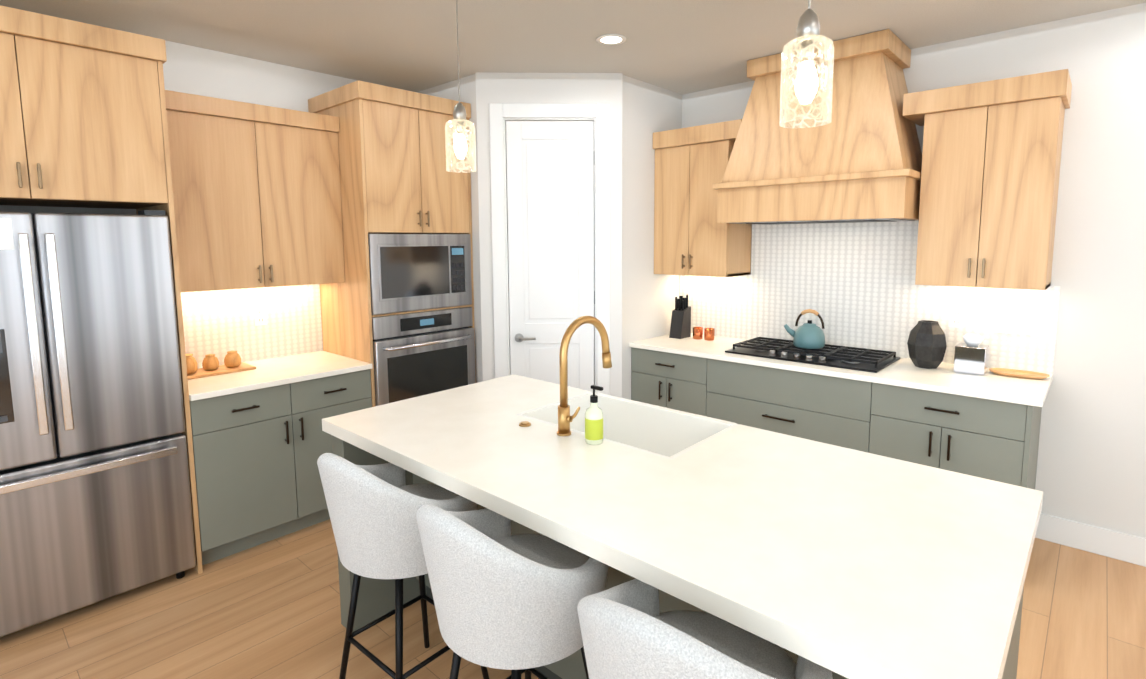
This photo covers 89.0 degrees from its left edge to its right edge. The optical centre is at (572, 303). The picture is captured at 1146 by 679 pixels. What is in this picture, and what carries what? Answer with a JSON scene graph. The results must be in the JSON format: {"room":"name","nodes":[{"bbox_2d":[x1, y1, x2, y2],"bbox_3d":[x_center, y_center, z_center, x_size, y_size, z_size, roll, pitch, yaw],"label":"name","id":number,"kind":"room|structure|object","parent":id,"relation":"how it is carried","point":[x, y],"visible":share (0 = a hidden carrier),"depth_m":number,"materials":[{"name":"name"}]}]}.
{"room":"kitchen","nodes":[
{"label":"kitchen","id":0,"kind":"room"},
{"bbox_2d":[0,40,356,214],"bbox_3d":[-2.440,-0.052,3.177,0.100,2.750,6.760,5,8,42],"label":"wall","id":1,"kind":"structure","parent":0,"point":[188,69],"depth_m":3.44,"materials":[{"name":"paint"}]},
{"bbox_2d":[181,284,322,368],"bbox_3d":[-2.016,0.124,3.579,0.008,0.475,0.948,5,8,42],"label":"backsplash","id":2,"kind":"structure","parent":1,"relation":"attached to","point":[219,324],"depth_m":3.61,"materials":[{"name":"tile"}]},
{"bbox_2d":[253,306,267,325],"bbox_3d":[-1.949,0.081,3.637,0.008,0.120,0.075,5,8,42],"label":"outlet","id":3,"kind":"object","parent":2,"relation":"attached to","point":[260,315],"visible":1,"depth_m":3.63,"materials":[{"name":"white plastic"}]},
{"bbox_2d":[165,90,344,291],"bbox_3d":[-1.875,-0.598,3.368,0.402,1.014,0.948,5,8,42],"label":"upper cabinet","id":4,"kind":"object","parent":1,"relation":"attached to","point":[256,195],"visible":0.88,"depth_m":3.23,"materials":[{"name":"brown wood"}]},
{"bbox_2d":[417,74,482,382],"bbox_3d":[-0.851,-0.182,4.279,0.760,2.750,0.100,5,8,42],"label":"wall","id":5,"kind":"structure","parent":0,"point":[448,90],"depth_m":4.03,"materials":[{"name":"paint"}]},
{"bbox_2d":[476,72,622,397],"bbox_3d":[-0.149,-0.162,4.048,0.972,2.750,0.116,-1,6,-2],"label":"wall","id":6,"kind":"structure","parent":0,"point":[503,98],"depth_m":3.93,"materials":[{"name":"paint"}]},
{"bbox_2d":[506,121,594,391],"bbox_3d":[-0.145,-0.012,4.028,0.591,2.432,0.100,-1,6,-2],"label":"pantry door","id":7,"kind":"structure","parent":6,"relation":"in","point":[550,186],"depth_m":4.00,"materials":[{"name":"white wood"}]},
{"bbox_2d":[0,519,1145,678],"bbox_3d":[0.305,1.623,0.859,7.490,0.120,6.760,5,8,42],"label":"floor","id":8,"kind":"structure","parent":0,"point":[271,609],"depth_m":2.49,"materials":[{"name":"brown wood"}]},
{"bbox_2d":[0,210,195,636],"bbox_3d":[-2.408,0.482,2.662,0.683,1.797,0.933,5,8,42],"label":"refrigerator","id":9,"kind":"object","parent":8,"relation":"on","point":[95,501],"visible":1,"depth_m":2.54,"materials":[{"name":"grey metal"}]},
{"bbox_2d":[0,5,202,573],"bbox_3d":[-2.422,0.099,2.631,0.672,2.565,1.009,5,8,42],"label":"tall cabinet","id":10,"kind":"object","parent":8,"relation":"on","point":[83,118],"visible":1,"depth_m":2.48,"materials":[{"name":"brown wood"}]},
{"bbox_2d":[189,369,371,564],"bbox_3d":[-1.766,0.854,3.434,0.672,0.884,0.948,5,8,42],"label":"base cabinet","id":11,"kind":"object","parent":8,"relation":"on","point":[257,453],"visible":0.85,"depth_m":3.12,"materials":[{"name":"grey"}]},
{"bbox_2d":[188,351,371,400],"bbox_3d":[-1.772,0.398,3.387,0.663,0.030,0.948,5,8,42],"label":"countertop","id":12,"kind":"structure","parent":11,"relation":"on","point":[275,371],"depth_m":3.28,"materials":[{"name":"white stone"}]},
{"bbox_2d":[186,350,255,379],"bbox_3d":[-2.039,0.331,3.300,0.200,0.125,0.385,5,8,42],"label":"canister set","id":13,"kind":"object","parent":12,"relation":"on","point":[233,363],"visible":0.81,"depth_m":3.28,"materials":[{"name":"orange ceramic"}]},
{"bbox_2d":[308,80,475,406],"bbox_3d":[-1.189,-0.055,3.981,0.672,2.565,0.805,5,8,42],"label":"tall cabinet","id":14,"kind":"object","parent":8,"relation":"on","point":[396,177],"visible":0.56,"depth_m":3.60,"materials":[{"name":"brown wood"}]},
{"bbox_2d":[368,234,471,314],"bbox_3d":[-1.180,-0.222,3.962,0.628,0.487,0.745,5,8,42],"label":"built-in microwave","id":15,"kind":"object","parent":14,"relation":"in","point":[411,272],"visible":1,"depth_m":3.72,"materials":[{"name":"grey metal"}]},
{"bbox_2d":[372,307,474,405],"bbox_3d":[-1.152,0.395,4.006,0.693,0.715,0.745,5,8,42],"label":"wall oven","id":16,"kind":"object","parent":14,"relation":"in","point":[416,354],"visible":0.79,"depth_m":3.76,"materials":[{"name":"grey metal"}]},
{"bbox_2d":[317,453,488,678],"bbox_3d":[-0.596,0.946,2.042,0.516,0.987,0.510,5,8,40],"label":"counter stool","id":17,"kind":"object","parent":8,"relation":"on","point":[372,509],"visible":0.81,"depth_m":1.82,"materials":[{"name":"fabric"}]},
{"bbox_2d":[416,504,608,678],"bbox_3d":[-0.168,0.985,1.655,0.516,0.987,0.510,6,9,44],"label":"counter stool","id":18,"kind":"object","parent":8,"relation":"on","point":[503,598],"visible":0.96,"depth_m":1.43,"materials":[{"name":"fabric"}]},
{"bbox_2d":[631,347,702,415],"bbox_3d":[0.862,0.746,4.269,0.610,0.884,0.643,5,8,42],"label":"base cabinet","id":19,"kind":"object","parent":8,"relation":"on","point":[663,379],"depth_m":4.00,"materials":[{"name":"grey wood"}]},
{"bbox_2d":[332,438,1022,678],"bbox_3d":[0.161,0.993,2.109,2.230,0.866,1.020,5,8,42],"label":"kitchen island","id":20,"kind":"object","parent":8,"relation":"on","point":[376,597],"depth_m":2.44,"materials":[{"name":"grey"}]},
{"bbox_2d":[322,374,1042,678],"bbox_3d":[0.158,0.538,2.060,2.280,0.050,1.070,5,8,42],"label":"island countertop","id":21,"kind":"structure","parent":20,"relation":"on","point":[856,564],"depth_m":1.53,"materials":[{"name":"white stone"}]},
{"bbox_2d":[519,316,611,435],"bbox_3d":[-0.004,0.264,2.320,0.303,0.440,0.330,5,8,42],"label":"island faucet","id":22,"kind":"object","parent":21,"relation":"on","point":[565,418],"visible":0.98,"depth_m":2.19,"materials":[{"name":"gold metal"}]},
{"bbox_2d":[585,385,602,444],"bbox_3d":[0.079,0.402,2.110,0.074,0.210,0.067,5,8,42],"label":"soap bottle","id":23,"kind":"object","parent":21,"relation":"on","point":[593,424],"visible":1,"depth_m":2.09,"materials":[{"name":"yellow"}]},
{"bbox_2d":[518,390,744,457],"bbox_3d":[0.214,0.594,2.411,0.780,0.233,0.512,5,8,42],"label":"sink","id":24,"kind":"object","parent":21,"relation":"in","point":[665,432],"depth_m":2.58,"materials":[{"name":"white ceramic"}]},
{"bbox_2d":[577,579,832,678],"bbox_3d":[0.264,1.024,1.266,0.516,0.987,0.510,4,8,38],"label":"counter stool","id":25,"kind":"object","parent":8,"relation":"on","point":[629,630],"visible":0.92,"depth_m":1.09,"materials":[{"name":"fabric"}]},
{"bbox_2d":[703,358,866,450],"bbox_3d":[1.454,0.800,3.735,0.988,0.884,0.643,5,8,42],"label":"base cabinet","id":26,"kind":"object","parent":8,"relation":"on","point":[831,410],"depth_m":3.44,"materials":[{"name":"grey wood"}]},
{"bbox_2d":[863,382,1041,489],"bbox_3d":[2.071,0.856,3.177,0.680,0.884,0.643,5,8,42],"label":"base cabinet","id":27,"kind":"object","parent":8,"relation":"on","point":[995,440],"depth_m":2.89,"materials":[{"name":"grey"}]},
{"bbox_2d":[629,333,1052,406],"bbox_3d":[1.481,0.349,3.642,2.313,0.030,0.668,5,8,42],"label":"countertop","id":28,"kind":"structure","parent":27,"relation":"on","point":[943,377],"depth_m":3.15,"materials":[{"name":"white stone"}]},
{"bbox_2d":[669,295,690,338],"bbox_3d":[0.805,0.098,4.375,0.100,0.320,0.140,5,8,42],"label":"knife block","id":29,"kind":"object","parent":28,"relation":"on","point":[680,327],"visible":1,"depth_m":4.35,"materials":[{"name":"black wood"}]},
{"bbox_2d":[693,327,700,339],"bbox_3d":[0.923,0.222,4.309,0.073,0.085,0.074,5,8,42],"label":"copper mug","id":30,"kind":"object","parent":28,"relation":"on","point":[696,330],"depth_m":4.28,"materials":[{"name":"orange metal"}]},
{"bbox_2d":[701,327,714,340],"bbox_3d":[0.996,0.228,4.256,0.073,0.085,0.074,5,8,42],"label":"copper mug","id":31,"kind":"object","parent":28,"relation":"on","point":[709,334],"depth_m":4.23,"materials":[{"name":"orange metal"}]},
{"bbox_2d":[725,337,899,372],"bbox_3d":[1.488,0.308,3.666,0.910,0.046,0.500,5,8,42],"label":"gas cooktop","id":32,"kind":"object","parent":28,"relation":"in","point":[863,359],"visible":0.98,"depth_m":3.55,"materials":[{"name":"black metal"}]},
{"bbox_2d":[784,309,824,348],"bbox_3d":[1.485,0.156,3.719,0.236,0.242,0.190,5,8,42],"label":"tea kettle","id":33,"kind":"object","parent":32,"relation":"on","point":[809,334],"visible":1,"depth_m":3.65,"materials":[{"name":"teal metal"}]},
{"bbox_2d":[907,320,946,368],"bbox_3d":[2.017,0.233,3.317,0.195,0.262,0.190,5,8,42],"label":"ceramic vase","id":34,"kind":"object","parent":28,"relation":"on","point":[926,344],"visible":1,"depth_m":3.25,"materials":[{"name":"black ceramic"}]},
{"bbox_2d":[953,334,989,375],"bbox_3d":[2.183,0.273,3.190,0.140,0.207,0.140,5,8,42],"label":"tissue box","id":35,"kind":"object","parent":28,"relation":"on","point":[971,355],"visible":1,"depth_m":3.15,"materials":[{"name":"grey mirror"}]},
{"bbox_2d":[989,368,1049,379],"bbox_3d":[2.369,0.377,3.100,0.260,0.018,0.150,5,8,42],"label":"wooden tray","id":36,"kind":"object","parent":28,"relation":"on","point":[1019,373],"visible":1,"depth_m":3.10,"materials":[{"name":"brown wood"}]},
{"bbox_2d":[0,0,1145,94],"bbox_3d":[0.286,-1.221,0.552,7.490,0.100,6.760,5,8,42],"label":"ceiling","id":37,"kind":"structure","parent":0,"point":[682,47],"depth_m":3.06,"materials":[{"name":"white paint"}]},
{"bbox_2d":[445,0,475,172],"bbox_3d":[-0.441,-0.930,2.243,0.124,0.830,0.124,5,8,42],"label":"pendant light","id":38,"kind":"object","parent":37,"relation":"hanging from","point":[460,145],"visible":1,"depth_m":2.25,"materials":[{"name":"clear glass"}]},
{"bbox_2d":[596,34,625,44],"bbox_3d":[0.211,-1.454,3.218,0.162,0.006,0.162,-1,6,-3],"label":"recessed light","id":39,"kind":"object","parent":37,"relation":"in","point":[611,39],"visible":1,"depth_m":3.18,"materials":[{"name":"white"}]},
{"bbox_2d":[779,0,833,127],"bbox_3d":[0.551,-0.840,1.347,0.124,0.830,0.124,5,8,42],"label":"pendant light","id":40,"kind":"object","parent":37,"relation":"hanging from","point":[807,84],"visible":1,"depth_m":1.35,"materials":[{"name":"clear glass"}]},
{"bbox_2d":[622,75,681,399],"bbox_3d":[0.540,-0.199,4.352,0.100,2.750,0.800,5,8,42],"label":"wall","id":41,"kind":"structure","parent":0,"point":[648,294],"depth_m":4.18,"materials":[{"name":"paint"}]},
{"bbox_2d":[682,3,1145,537],"bbox_3d":[2.571,-0.080,3.121,7.390,2.750,0.100,5,8,42],"label":"wall","id":42,"kind":"structure","parent":0,"point":[1091,465],"depth_m":2.98,"materials":[{"name":"paint"}]},
{"bbox_2d":[653,119,751,276],"bbox_3d":[0.962,-0.711,4.175,0.688,1.029,0.402,5,8,42],"label":"upper cabinet","id":43,"kind":"object","parent":42,"relation":"attached to","point":[692,237],"visible":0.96,"depth_m":4.07,"materials":[{"name":"brown wood"}]},
{"bbox_2d":[713,29,921,224],"bbox_3d":[1.497,-0.993,3.530,1.114,1.002,0.586,5,8,42],"label":"range hood","id":44,"kind":"object","parent":42,"relation":"attached to","point":[858,158],"visible":0.81,"depth_m":3.28,"materials":[{"name":"brown wood"}]},
{"bbox_2d":[679,220,1059,374],"bbox_3d":[1.700,-0.110,3.838,2.313,0.836,0.008,5,8,42],"label":"backsplash","id":45,"kind":"structure","parent":42,"relation":"attached to","point":[852,284],"depth_m":3.73,"materials":[{"name":"tile"}]},
{"bbox_2d":[949,306,964,327],"bbox_3d":[2.220,0.081,3.373,0.075,0.120,0.008,5,8,42],"label":"outlet","id":46,"kind":"object","parent":45,"relation":"attached to","point":[956,316],"visible":1,"depth_m":3.37,"materials":[{"name":"white plastic"}]},
{"bbox_2d":[902,69,1071,289],"bbox_3d":[2.155,-0.603,3.098,0.675,1.029,0.402,5,8,42],"label":"upper cabinet","id":47,"kind":"object","parent":42,"relation":"attached to","point":[991,160],"visible":1,"depth_m":2.93,"materials":[{"name":"brown wood"}]},
{"bbox_2d":[1035,513,1145,566],"bbox_3d":[3.872,1.341,2.016,3.595,0.145,0.014,5,8,42],"label":"baseboard","id":48,"kind":"structure","parent":42,"relation":"attached to","point":[1125,547],"depth_m":3.05,"materials":[{"name":"white wood"}]}
]}

